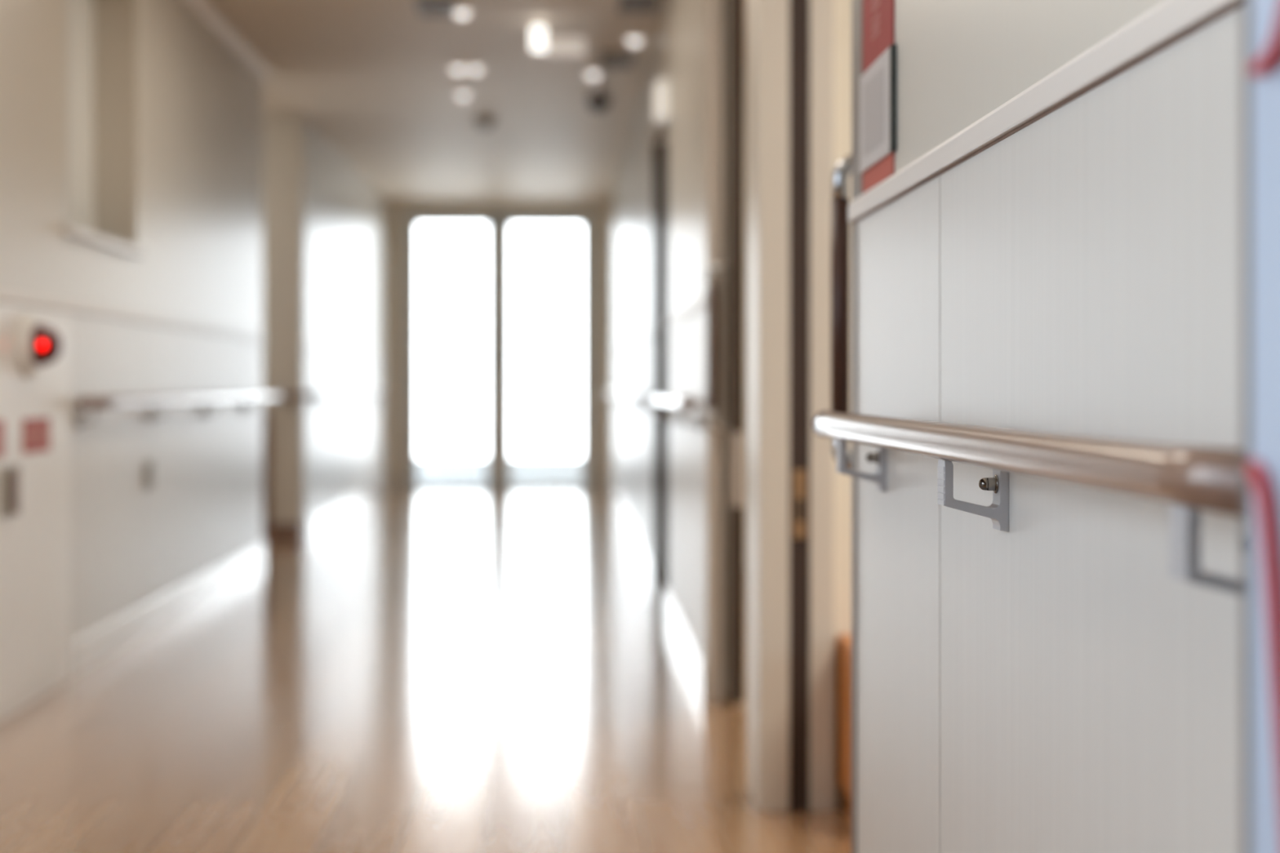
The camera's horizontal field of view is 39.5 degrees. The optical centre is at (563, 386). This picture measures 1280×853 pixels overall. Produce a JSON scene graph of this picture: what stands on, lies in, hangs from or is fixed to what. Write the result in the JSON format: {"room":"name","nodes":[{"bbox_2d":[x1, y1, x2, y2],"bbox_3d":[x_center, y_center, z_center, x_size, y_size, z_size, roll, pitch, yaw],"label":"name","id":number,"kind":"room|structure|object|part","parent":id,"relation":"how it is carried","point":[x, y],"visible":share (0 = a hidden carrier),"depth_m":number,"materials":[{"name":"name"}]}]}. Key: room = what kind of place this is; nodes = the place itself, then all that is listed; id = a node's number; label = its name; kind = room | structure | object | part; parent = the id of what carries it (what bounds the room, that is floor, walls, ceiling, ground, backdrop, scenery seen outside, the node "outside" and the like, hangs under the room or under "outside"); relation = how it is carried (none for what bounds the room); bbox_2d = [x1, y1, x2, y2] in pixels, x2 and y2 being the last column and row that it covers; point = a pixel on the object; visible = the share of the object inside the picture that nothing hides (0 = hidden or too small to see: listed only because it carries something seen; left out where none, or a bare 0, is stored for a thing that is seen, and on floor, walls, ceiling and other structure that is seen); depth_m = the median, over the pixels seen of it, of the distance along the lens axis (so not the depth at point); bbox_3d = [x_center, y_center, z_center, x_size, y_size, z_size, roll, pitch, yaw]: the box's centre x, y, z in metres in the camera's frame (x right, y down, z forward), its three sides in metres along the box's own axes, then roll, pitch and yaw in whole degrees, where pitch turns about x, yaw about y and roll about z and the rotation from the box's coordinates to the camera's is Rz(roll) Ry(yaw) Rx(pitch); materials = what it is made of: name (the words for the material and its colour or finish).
{"room":"hospital interior","nodes":[
{"label":"hospital interior","id":0,"kind":"room"},
{"bbox_2d":[0,0,262,641],"bbox_3d":[-1.505,-0.330,2.730,0.150,2.340,11.460,0,0,0],"label":"wall","id":1,"kind":"structure","parent":0,"point":[199,105],"depth_m":6.22,"materials":[{"name":"paint"}]},
{"bbox_2d":[0,302,70,721],"bbox_3d":[-1.375,0.314,4.553,0.110,1.052,1.065,0,0,0],"label":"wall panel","id":2,"kind":"object","parent":1,"relation":"attached to","point":[35,342],"visible":1,"depth_m":4.68,"materials":[{"name":"white"}]},
{"bbox_3d":[-1.402,0.265,4.505,0.006,0.130,0.160,0,0,0],"label":"handle","id":3,"kind":"part","parent":2,"relation":"part of","materials":[{"name":"metal"}]},
{"bbox_3d":[-1.392,0.265,4.515,0.014,0.110,0.030,0,0,0],"label":"lever","id":4,"kind":"part","parent":2,"relation":"part of","materials":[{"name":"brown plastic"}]},
{"bbox_2d":[17,313,62,377],"bbox_3d":[-1.365,-0.108,4.673,0.089,0.170,0.170,0,0,0],"label":"lamp","id":5,"kind":"object","parent":2,"relation":"attached to","point":[38,344],"depth_m":4.63,"materials":[{"name":"red plastic"}]},
{"bbox_2d":[62,0,144,256],"bbox_3d":[-1.494,-0.878,5.530,0.172,0.883,0.900,0,0,0],"label":"window","id":6,"kind":"structure","parent":1,"relation":"in","point":[100,35],"depth_m":5.95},
{"bbox_3d":[-1.489,-0.451,5.530,0.162,0.028,0.900,0,0,0],"label":"sill","id":7,"kind":"part","parent":6,"relation":"part of","materials":[{"name":"white wood"}]},
{"bbox_2d":[0,289,264,341],"bbox_3d":[-1.427,-0.231,5.330,0.007,0.029,6.260,0,0,0],"label":"trim","id":8,"kind":"structure","parent":1,"relation":"attached to","point":[7,296],"depth_m":5.61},
{"bbox_2d":[145,460,153,490],"bbox_3d":[-1.425,0.305,6.125,0.010,0.100,0.090,0,0,0],"label":"wall socket","id":9,"kind":"object","parent":1,"relation":"attached to","point":[148,464],"visible":1,"depth_m":6.10,"materials":[{"name":"white plastic"}]},
{"bbox_2d":[148,463,153,472],"bbox_3d":[-1.421,0.280,6.125,0.002,0.028,0.070,0,0,0],"label":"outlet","id":10,"kind":"object","parent":9,"relation":"attached to","point":[150,465],"depth_m":6.13,"materials":[{"name":"white plastic"}]},
{"bbox_2d":[148,477,153,486],"bbox_3d":[-1.421,0.330,6.125,0.002,0.028,0.070,0,0,0],"label":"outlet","id":11,"kind":"object","parent":9,"relation":"attached to","point":[150,479],"depth_m":6.13,"materials":[{"name":"white plastic"}]},
{"bbox_2d":[70,542,265,678],"bbox_3d":[-1.424,0.790,6.775,0.012,0.100,3.370,0,0,0],"label":"baseboard","id":12,"kind":"structure","parent":1,"relation":"attached to","point":[87,650],"depth_m":6.18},
{"bbox_2d":[76,392,281,429],"bbox_3d":[-1.397,0.078,6.860,0.066,0.095,3.512,0,0,0],"label":"handrail","id":13,"kind":"object","parent":1,"relation":"attached to","point":[95,403],"visible":1,"depth_m":6.15,"materials":[{"name":"brown plastic"}]},
{"bbox_3d":[-1.381,0.048,6.860,0.033,0.033,3.480,0,0,0],"label":"rail","id":14,"kind":"part","parent":13,"relation":"part of","materials":[{"name":"brown plastic"}]},
{"bbox_2d":[183,0,272,80],"bbox_3d":[-1.407,-1.478,5.330,0.045,0.045,6.260,0,0,0],"label":"trim","id":15,"kind":"structure","parent":1,"relation":"attached to","point":[202,8],"depth_m":7.48,"materials":[{"name":"white wood"}]},
{"bbox_2d":[262,112,306,539],"bbox_3d":[-2.715,-0.330,9.820,2.570,2.340,0.160,0,0,0],"label":"wall","id":16,"kind":"structure","parent":0,"point":[284,134],"depth_m":9.74,"materials":[{"name":"beige paint"}]},
{"bbox_2d":[262,412,270,523],"bbox_3d":[-1.633,0.445,9.732,0.055,0.610,0.015,0,0,0],"label":"trim","id":17,"kind":"structure","parent":16,"relation":"attached to","point":[266,415],"depth_m":9.72,"materials":[{"name":"brown plastic"}]},
{"bbox_2d":[262,523,302,540],"bbox_3d":[-1.815,0.795,9.734,0.770,0.090,0.012,0,0,0],"label":"baseboard","id":18,"kind":"structure","parent":16,"relation":"attached to","point":[271,531],"depth_m":9.73,"materials":[{"name":"brown plastic"}]},
{"bbox_2d":[306,118,386,519],"bbox_3d":[-1.505,-0.330,12.150,0.150,2.340,4.500,0,0,0],"label":"wall","id":19,"kind":"structure","parent":0,"point":[347,216],"depth_m":11.55,"materials":[{"name":"paint"}]},
{"bbox_2d":[269,390,388,408],"bbox_3d":[-1.482,0.078,11.796,0.236,0.095,4.240,0,0,0],"label":"handrail","id":20,"kind":"object","parent":19,"relation":"attached to","point":[314,395],"visible":1,"depth_m":10.48,"materials":[{"name":"brown plastic"}]},
{"bbox_3d":[-1.381,0.048,11.850,0.033,0.033,4.100,0,0,0],"label":"rail","id":21,"kind":"part","parent":20,"relation":"part of","materials":[{"name":"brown plastic"}]},
{"bbox_2d":[306,342,387,359],"bbox_3d":[-1.427,-0.231,12.150,0.007,0.029,4.500,0,0,0],"label":"trim","id":22,"kind":"structure","parent":19,"relation":"attached to","point":[310,345],"depth_m":11.52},
{"bbox_2d":[306,477,388,537],"bbox_3d":[-1.424,0.790,12.150,0.012,0.100,4.500,0,0,0],"label":"baseboard","id":23,"kind":"structure","parent":19,"relation":"attached to","point":[326,517],"depth_m":11.50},
{"bbox_2d":[0,489,851,852],"bbox_3d":[-0.200,0.900,5.760,7.600,0.120,17.520,0,0,0],"label":"floor","id":24,"kind":"structure","parent":0,"point":[418,671],"depth_m":4.51,"materials":[{"name":"brown wood"}]},
{"bbox_2d":[747,0,834,811],"bbox_3d":[0.460,-0.330,3.610,0.150,2.340,0.200,0,0,0],"label":"door frame","id":25,"kind":"structure","parent":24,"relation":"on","point":[791,42],"depth_m":3.51,"materials":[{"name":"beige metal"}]},
{"bbox_3d":[0.467,0.233,3.514,0.028,0.135,0.004,0,0,0],"label":"strike plate","id":26,"kind":"part","parent":25,"relation":"part of","materials":[{"name":"gold metal"}]},
{"bbox_2d":[836,634,851,817],"bbox_3d":[0.978,0.667,3.408,0.864,0.345,0.295,0,0,0],"label":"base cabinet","id":27,"kind":"object","parent":24,"relation":"on","point":[844,641],"visible":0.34,"depth_m":3.46,"materials":[{"name":"orange wood"}]},
{"bbox_2d":[1242,0,1279,852],"bbox_3d":[0.331,-0.035,0.495,0.079,1.750,0.590,0,0,0],"label":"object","id":28,"kind":"object","parent":24,"relation":"on","point":[1260,18],"visible":1,"depth_m":0.76,"materials":[{"name":"white"}]},
{"bbox_3d":[0.298,0.126,0.750,0.013,0.189,0.077,0,0,8],"label":"cord","id":29,"kind":"part","parent":28,"relation":"part of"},
{"bbox_3d":[0.298,-0.156,0.749,0.012,0.048,0.076,0,0,8],"label":"cord","id":30,"kind":"part","parent":28,"relation":"part of","materials":[{"name":"red plastic"}]},
{"bbox_2d":[206,0,747,201],"bbox_3d":[-0.200,-1.575,5.760,7.600,0.150,17.520,0,0,0],"label":"ceiling","id":31,"kind":"structure","parent":0,"point":[375,77],"depth_m":9.00,"materials":[{"name":"white paint"}]},
{"bbox_2d":[414,0,457,17],"bbox_3d":[-0.498,-1.494,6.994,0.150,0.012,0.320,0,0,0],"label":"ceiling vent","id":32,"kind":"object","parent":31,"relation":"in","point":[426,8],"visible":0.92,"depth_m":7.00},
{"bbox_2d":[448,64,466,73],"bbox_3d":[-0.493,-1.482,8.317,0.084,0.036,0.084,0,0,0],"label":"recessed light","id":33,"kind":"object","parent":31,"relation":"in","point":[456,68],"visible":1,"depth_m":8.29,"materials":[{"name":"white ceramic"}]},
{"bbox_2d":[451,7,472,18],"bbox_3d":[-0.403,-1.482,7.068,0.084,0.036,0.084,0,0,0],"label":"recessed light","id":34,"kind":"object","parent":31,"relation":"in","point":[461,12],"visible":1,"depth_m":7.04,"materials":[{"name":"white ceramic"}]},
{"bbox_2d":[454,90,471,98],"bbox_3d":[-0.509,-1.482,9.051,0.084,0.036,0.084,0,0,0],"label":"recessed light","id":35,"kind":"object","parent":31,"relation":"in","point":[461,94],"visible":1,"depth_m":9.03,"materials":[{"name":"white ceramic"}]},
{"bbox_2d":[466,64,484,73],"bbox_3d":[-0.408,-1.482,8.317,0.084,0.036,0.084,0,0,0],"label":"recessed light","id":36,"kind":"object","parent":31,"relation":"in","point":[474,68],"visible":1,"depth_m":8.29,"materials":[{"name":"white ceramic"}]},
{"bbox_2d":[474,116,496,128],"bbox_3d":[-0.437,-1.472,9.951,0.120,0.056,0.120,0,0,0],"label":"smoke detector","id":37,"kind":"object","parent":31,"relation":"attached to","point":[484,122],"visible":1,"depth_m":9.91,"materials":[{"name":"white plastic"}]},
{"bbox_2d":[530,19,585,56],"bbox_3d":[-0.022,-1.427,7.270,0.224,0.145,0.060,0,0,0],"label":"sign","id":38,"kind":"object","parent":31,"relation":"hanging from","point":[555,46],"visible":1,"depth_m":7.25,"materials":[{"name":"white plastic"}]},
{"bbox_2d":[530,25,546,51],"bbox_3d":[-0.102,-1.423,7.270,0.063,0.098,0.060,0,0,0],"label":"lamp","id":39,"kind":"object","parent":38,"relation":"attached to","point":[538,33],"depth_m":7.24,"materials":[{"name":"white plastic"}]},
{"bbox_3d":[0.014,-1.390,7.270,0.153,0.071,0.040,0,0,0],"label":"panel","id":40,"kind":"part","parent":38,"relation":"part of","materials":[{"name":"white plastic"}]},
{"bbox_2d":[584,69,601,79],"bbox_3d":[0.143,-1.482,8.458,0.084,0.036,0.084,0,0,0],"label":"recessed light","id":41,"kind":"object","parent":31,"relation":"in","point":[592,73],"visible":1,"depth_m":8.43,"materials":[{"name":"white ceramic"}]},
{"bbox_2d":[586,71,611,111],"bbox_3d":[0.170,-1.407,8.500,0.124,0.188,0.124,0,0,0],"label":"security camera","id":42,"kind":"object","parent":31,"relation":"attached to","point":[598,99],"visible":0.98,"depth_m":8.46,"materials":[{"name":"plastic"}]},
{"bbox_2d":[599,52,634,67],"bbox_3d":[0.244,-1.494,8.131,0.150,0.012,0.320,0,0,0],"label":"ceiling vent","id":43,"kind":"object","parent":31,"relation":"in","point":[607,60],"visible":1,"depth_m":8.12,"materials":[{"name":"grey metal"}]},
{"bbox_2d":[602,55,631,66],"bbox_3d":[0.244,-1.495,8.132,0.126,0.010,0.272,0,0,0],"label":"grille","id":44,"kind":"object","parent":43,"relation":"attached to","point":[607,60],"depth_m":8.13,"materials":[{"name":"grey metal"}]},
{"bbox_2d":[624,35,644,45],"bbox_3d":[0.306,-1.482,7.635,0.084,0.036,0.084,0,0,0],"label":"recessed light","id":45,"kind":"object","parent":31,"relation":"in","point":[633,40],"visible":1,"depth_m":7.61,"materials":[{"name":"white ceramic"}]},
{"bbox_2d":[617,0,658,13],"bbox_3d":[0.293,-1.494,6.921,0.150,0.012,0.320,0,0,0],"label":"ceiling vent","id":46,"kind":"object","parent":31,"relation":"in","point":[624,6],"visible":1,"depth_m":6.96,"materials":[{"name":"grey metal"}]},
{"bbox_2d":[386,201,610,490],"bbox_3d":[-0.578,-0.330,14.460,2.005,2.340,0.120,0,0,0],"label":"wall","id":47,"kind":"structure","parent":0,"point":[393,209],"depth_m":14.40,"materials":[{"name":"paint"}]},
{"bbox_2d":[401,208,597,489],"bbox_3d":[-0.517,-0.302,14.461,1.585,2.285,0.098,0,0,0],"label":"window","id":48,"kind":"structure","parent":47,"relation":"in","point":[499,221],"depth_m":14.44,"materials":[{"name":"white glass"}]},
{"bbox_3d":[-1.232,-0.070,14.425,0.045,0.180,0.021,0,0,0],"label":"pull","id":49,"kind":"part","parent":48,"relation":"part of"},
{"bbox_3d":[-0.842,-0.258,14.447,0.690,2.125,0.005,0,0,0],"label":"pane","id":50,"kind":"part","parent":48,"relation":"part of","materials":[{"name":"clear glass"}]},
{"bbox_3d":[-0.842,-0.271,14.447,0.826,2.198,0.025,0,0,0],"label":"sash","id":51,"kind":"part","parent":48,"relation":"part of","materials":[{"name":"glass"}]},
{"bbox_3d":[-0.200,-0.271,14.482,0.839,2.198,0.025,0,0,0],"label":"sash","id":52,"kind":"part","parent":48,"relation":"part of","materials":[{"name":"glass"}]},
{"bbox_2d":[744,61,747,568],"bbox_3d":[2.000,-0.330,8.250,3.000,2.340,0.100,0,0,0],"label":"wall","id":53,"kind":"structure","parent":0,"point":[745,62],"depth_m":8.20,"materials":[{"name":"beige paint"}]},
{"bbox_2d":[834,0,851,805],"bbox_3d":[2.018,-0.330,3.610,2.965,2.340,0.100,0,0,0],"label":"door","id":54,"kind":"structure","parent":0,"point":[842,8],"depth_m":3.56,"materials":[{"name":"beige wood"}]},
{"bbox_2d":[610,0,1242,852],"bbox_3d":[0.405,-0.330,5.700,0.040,2.340,17.400,0,0,0],"label":"wall","id":55,"kind":"structure","parent":0,"point":[1046,683],"depth_m":1.48,"materials":[{"name":"paint"}]},
{"bbox_2d":[604,390,651,415],"bbox_3d":[0.352,0.078,10.590,0.066,0.095,6.052,0,0,0],"label":"handrail","id":56,"kind":"object","parent":55,"relation":"attached to","point":[640,397],"visible":1,"depth_m":8.90,"materials":[{"name":"brown plastic"}]},
{"bbox_3d":[0.337,0.048,10.590,0.033,0.033,6.020,0,0,0],"label":"rail","id":57,"kind":"part","parent":56,"relation":"part of","materials":[{"name":"brown plastic"}]},
{"bbox_2d":[608,477,653,585],"bbox_3d":[0.379,0.790,10.950,0.012,0.100,6.900,0,0,0],"label":"baseboard","id":58,"kind":"structure","parent":55,"relation":"attached to","point":[647,562],"depth_m":9.29,"materials":[{"name":"white"}]},
{"bbox_2d":[609,328,653,359],"bbox_3d":[0.382,-0.231,10.950,0.007,0.029,6.900,0,0,0],"label":"trim","id":59,"kind":"structure","parent":55,"relation":"attached to","point":[650,334],"depth_m":9.35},
{"bbox_2d":[653,138,667,586],"bbox_3d":[0.428,-0.092,6.875,0.093,1.865,1.250,0,0,0],"label":"door","id":60,"kind":"structure","parent":55,"relation":"in","point":[660,149],"depth_m":7.47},
{"bbox_2d":[653,75,671,127],"bbox_3d":[0.357,-1.030,6.425,0.055,0.160,0.190,0,0,0],"label":"lamp","id":61,"kind":"object","parent":55,"relation":"attached to","point":[662,88],"visible":1,"depth_m":6.35,"materials":[{"name":"white plastic"}]},
{"bbox_2d":[651,395,701,431],"bbox_3d":[0.352,0.078,5.630,0.066,0.095,1.692,0,0,0],"label":"handrail","id":62,"kind":"object","parent":55,"relation":"attached to","point":[682,403],"visible":1,"depth_m":5.16,"materials":[{"name":"brown plastic"}]},
{"bbox_3d":[0.337,0.048,5.630,0.033,0.033,1.660,0,0,0],"label":"rail","id":63,"kind":"part","parent":62,"relation":"part of","materials":[{"name":"brown plastic"}]},
{"bbox_2d":[664,587,706,700],"bbox_3d":[0.379,0.790,5.655,0.012,0.100,1.790,0,0,0],"label":"baseboard","id":64,"kind":"structure","parent":55,"relation":"attached to","point":[694,658],"depth_m":5.37,"materials":[{"name":"white"}]},
{"bbox_2d":[666,294,706,327],"bbox_3d":[0.382,-0.231,5.655,0.007,0.029,1.790,0,0,0],"label":"trim","id":65,"kind":"structure","parent":55,"relation":"attached to","point":[700,304],"depth_m":5.41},
{"bbox_2d":[706,0,722,700],"bbox_3d":[0.404,-0.330,4.759,0.042,2.340,0.002,0,0,0],"label":"trim","id":66,"kind":"structure","parent":55,"relation":"attached to","point":[713,7],"depth_m":4.76,"materials":[{"name":"brown wood"}]},
{"bbox_2d":[707,0,744,702],"bbox_3d":[0.429,-0.216,5.253,0.094,2.088,1.193,0,0,0],"label":"door","id":67,"kind":"structure","parent":55,"relation":"in","point":[732,264],"depth_m":4.66,"materials":[{"name":"plastic"}]},
{"bbox_3d":[0.395,-0.104,4.705,0.027,0.323,0.027,0,0,0],"label":"handle","id":68,"kind":"part","parent":67,"relation":"part of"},
{"bbox_3d":[0.456,0.217,4.659,0.028,0.195,0.003,0,0,0],"label":"latch plate","id":69,"kind":"part","parent":67,"relation":"part of","materials":[{"name":"silver metal"}]},
{"bbox_2d":[831,154,851,469],"bbox_3d":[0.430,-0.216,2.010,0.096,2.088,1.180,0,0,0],"label":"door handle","id":70,"kind":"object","parent":55,"relation":"in","point":[840,224],"depth_m":2.52,"materials":[{"name":"dark brown wood"},{"name":"polished metal"}]},
{"bbox_3d":[0.395,-0.104,2.535,0.027,0.323,0.027,0,0,0],"label":"handle","id":71,"kind":"part","parent":70,"relation":"part of","materials":[{"name":"brown wood"}]},
{"bbox_2d":[851,0,862,852],"bbox_3d":[0.404,-0.330,2.324,0.042,2.340,0.077,0,0,0],"label":"trim","id":72,"kind":"structure","parent":55,"relation":"attached to","point":[856,5],"depth_m":2.33,"materials":[{"name":"metal"}]},
{"bbox_2d":[859,0,897,193],"bbox_3d":[0.381,-0.523,2.160,0.007,0.554,0.220,0,0,0],"label":"wall sign","id":73,"kind":"object","parent":55,"relation":"attached to","point":[878,79],"visible":0.96,"depth_m":2.15,"materials":[{"name":"plastic"}]},
{"bbox_2d":[812,410,1242,596],"bbox_3d":[0.352,0.078,1.565,0.066,0.095,1.451,0,0,0],"label":"handrail","id":74,"kind":"object","parent":55,"relation":"attached to","point":[1207,478],"visible":0.83,"depth_m":1.13,"materials":[{"name":"brown plastic"}]},
{"bbox_3d":[0.337,0.048,1.558,0.033,0.033,1.435,0,0,0],"label":"rail","id":75,"kind":"part","parent":74,"relation":"part of","materials":[{"name":"brown plastic"}]},
{"bbox_2d":[848,0,1242,223],"bbox_3d":[0.382,-0.231,-0.320,0.007,0.029,5.360,0,0,0],"label":"trim","id":76,"kind":"structure","parent":55,"relation":"attached to","point":[1167,23],"depth_m":1.35,"materials":[{"name":"white wood"}]},
{"bbox_3d":[-0.500,0.995,15.315,4.200,0.190,1.570,0,0,0],"label":"floor","id":77,"kind":"structure","parent":0,"visible":0},
{"bbox_2d":[417,457,582,485],"bbox_3d":[-0.500,0.770,15.950,4.200,0.260,0.160,0,0,0],"label":"parapet","id":78,"kind":"object","parent":77,"relation":"on","point":[431,471],"visible":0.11,"depth_m":15.90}
]}

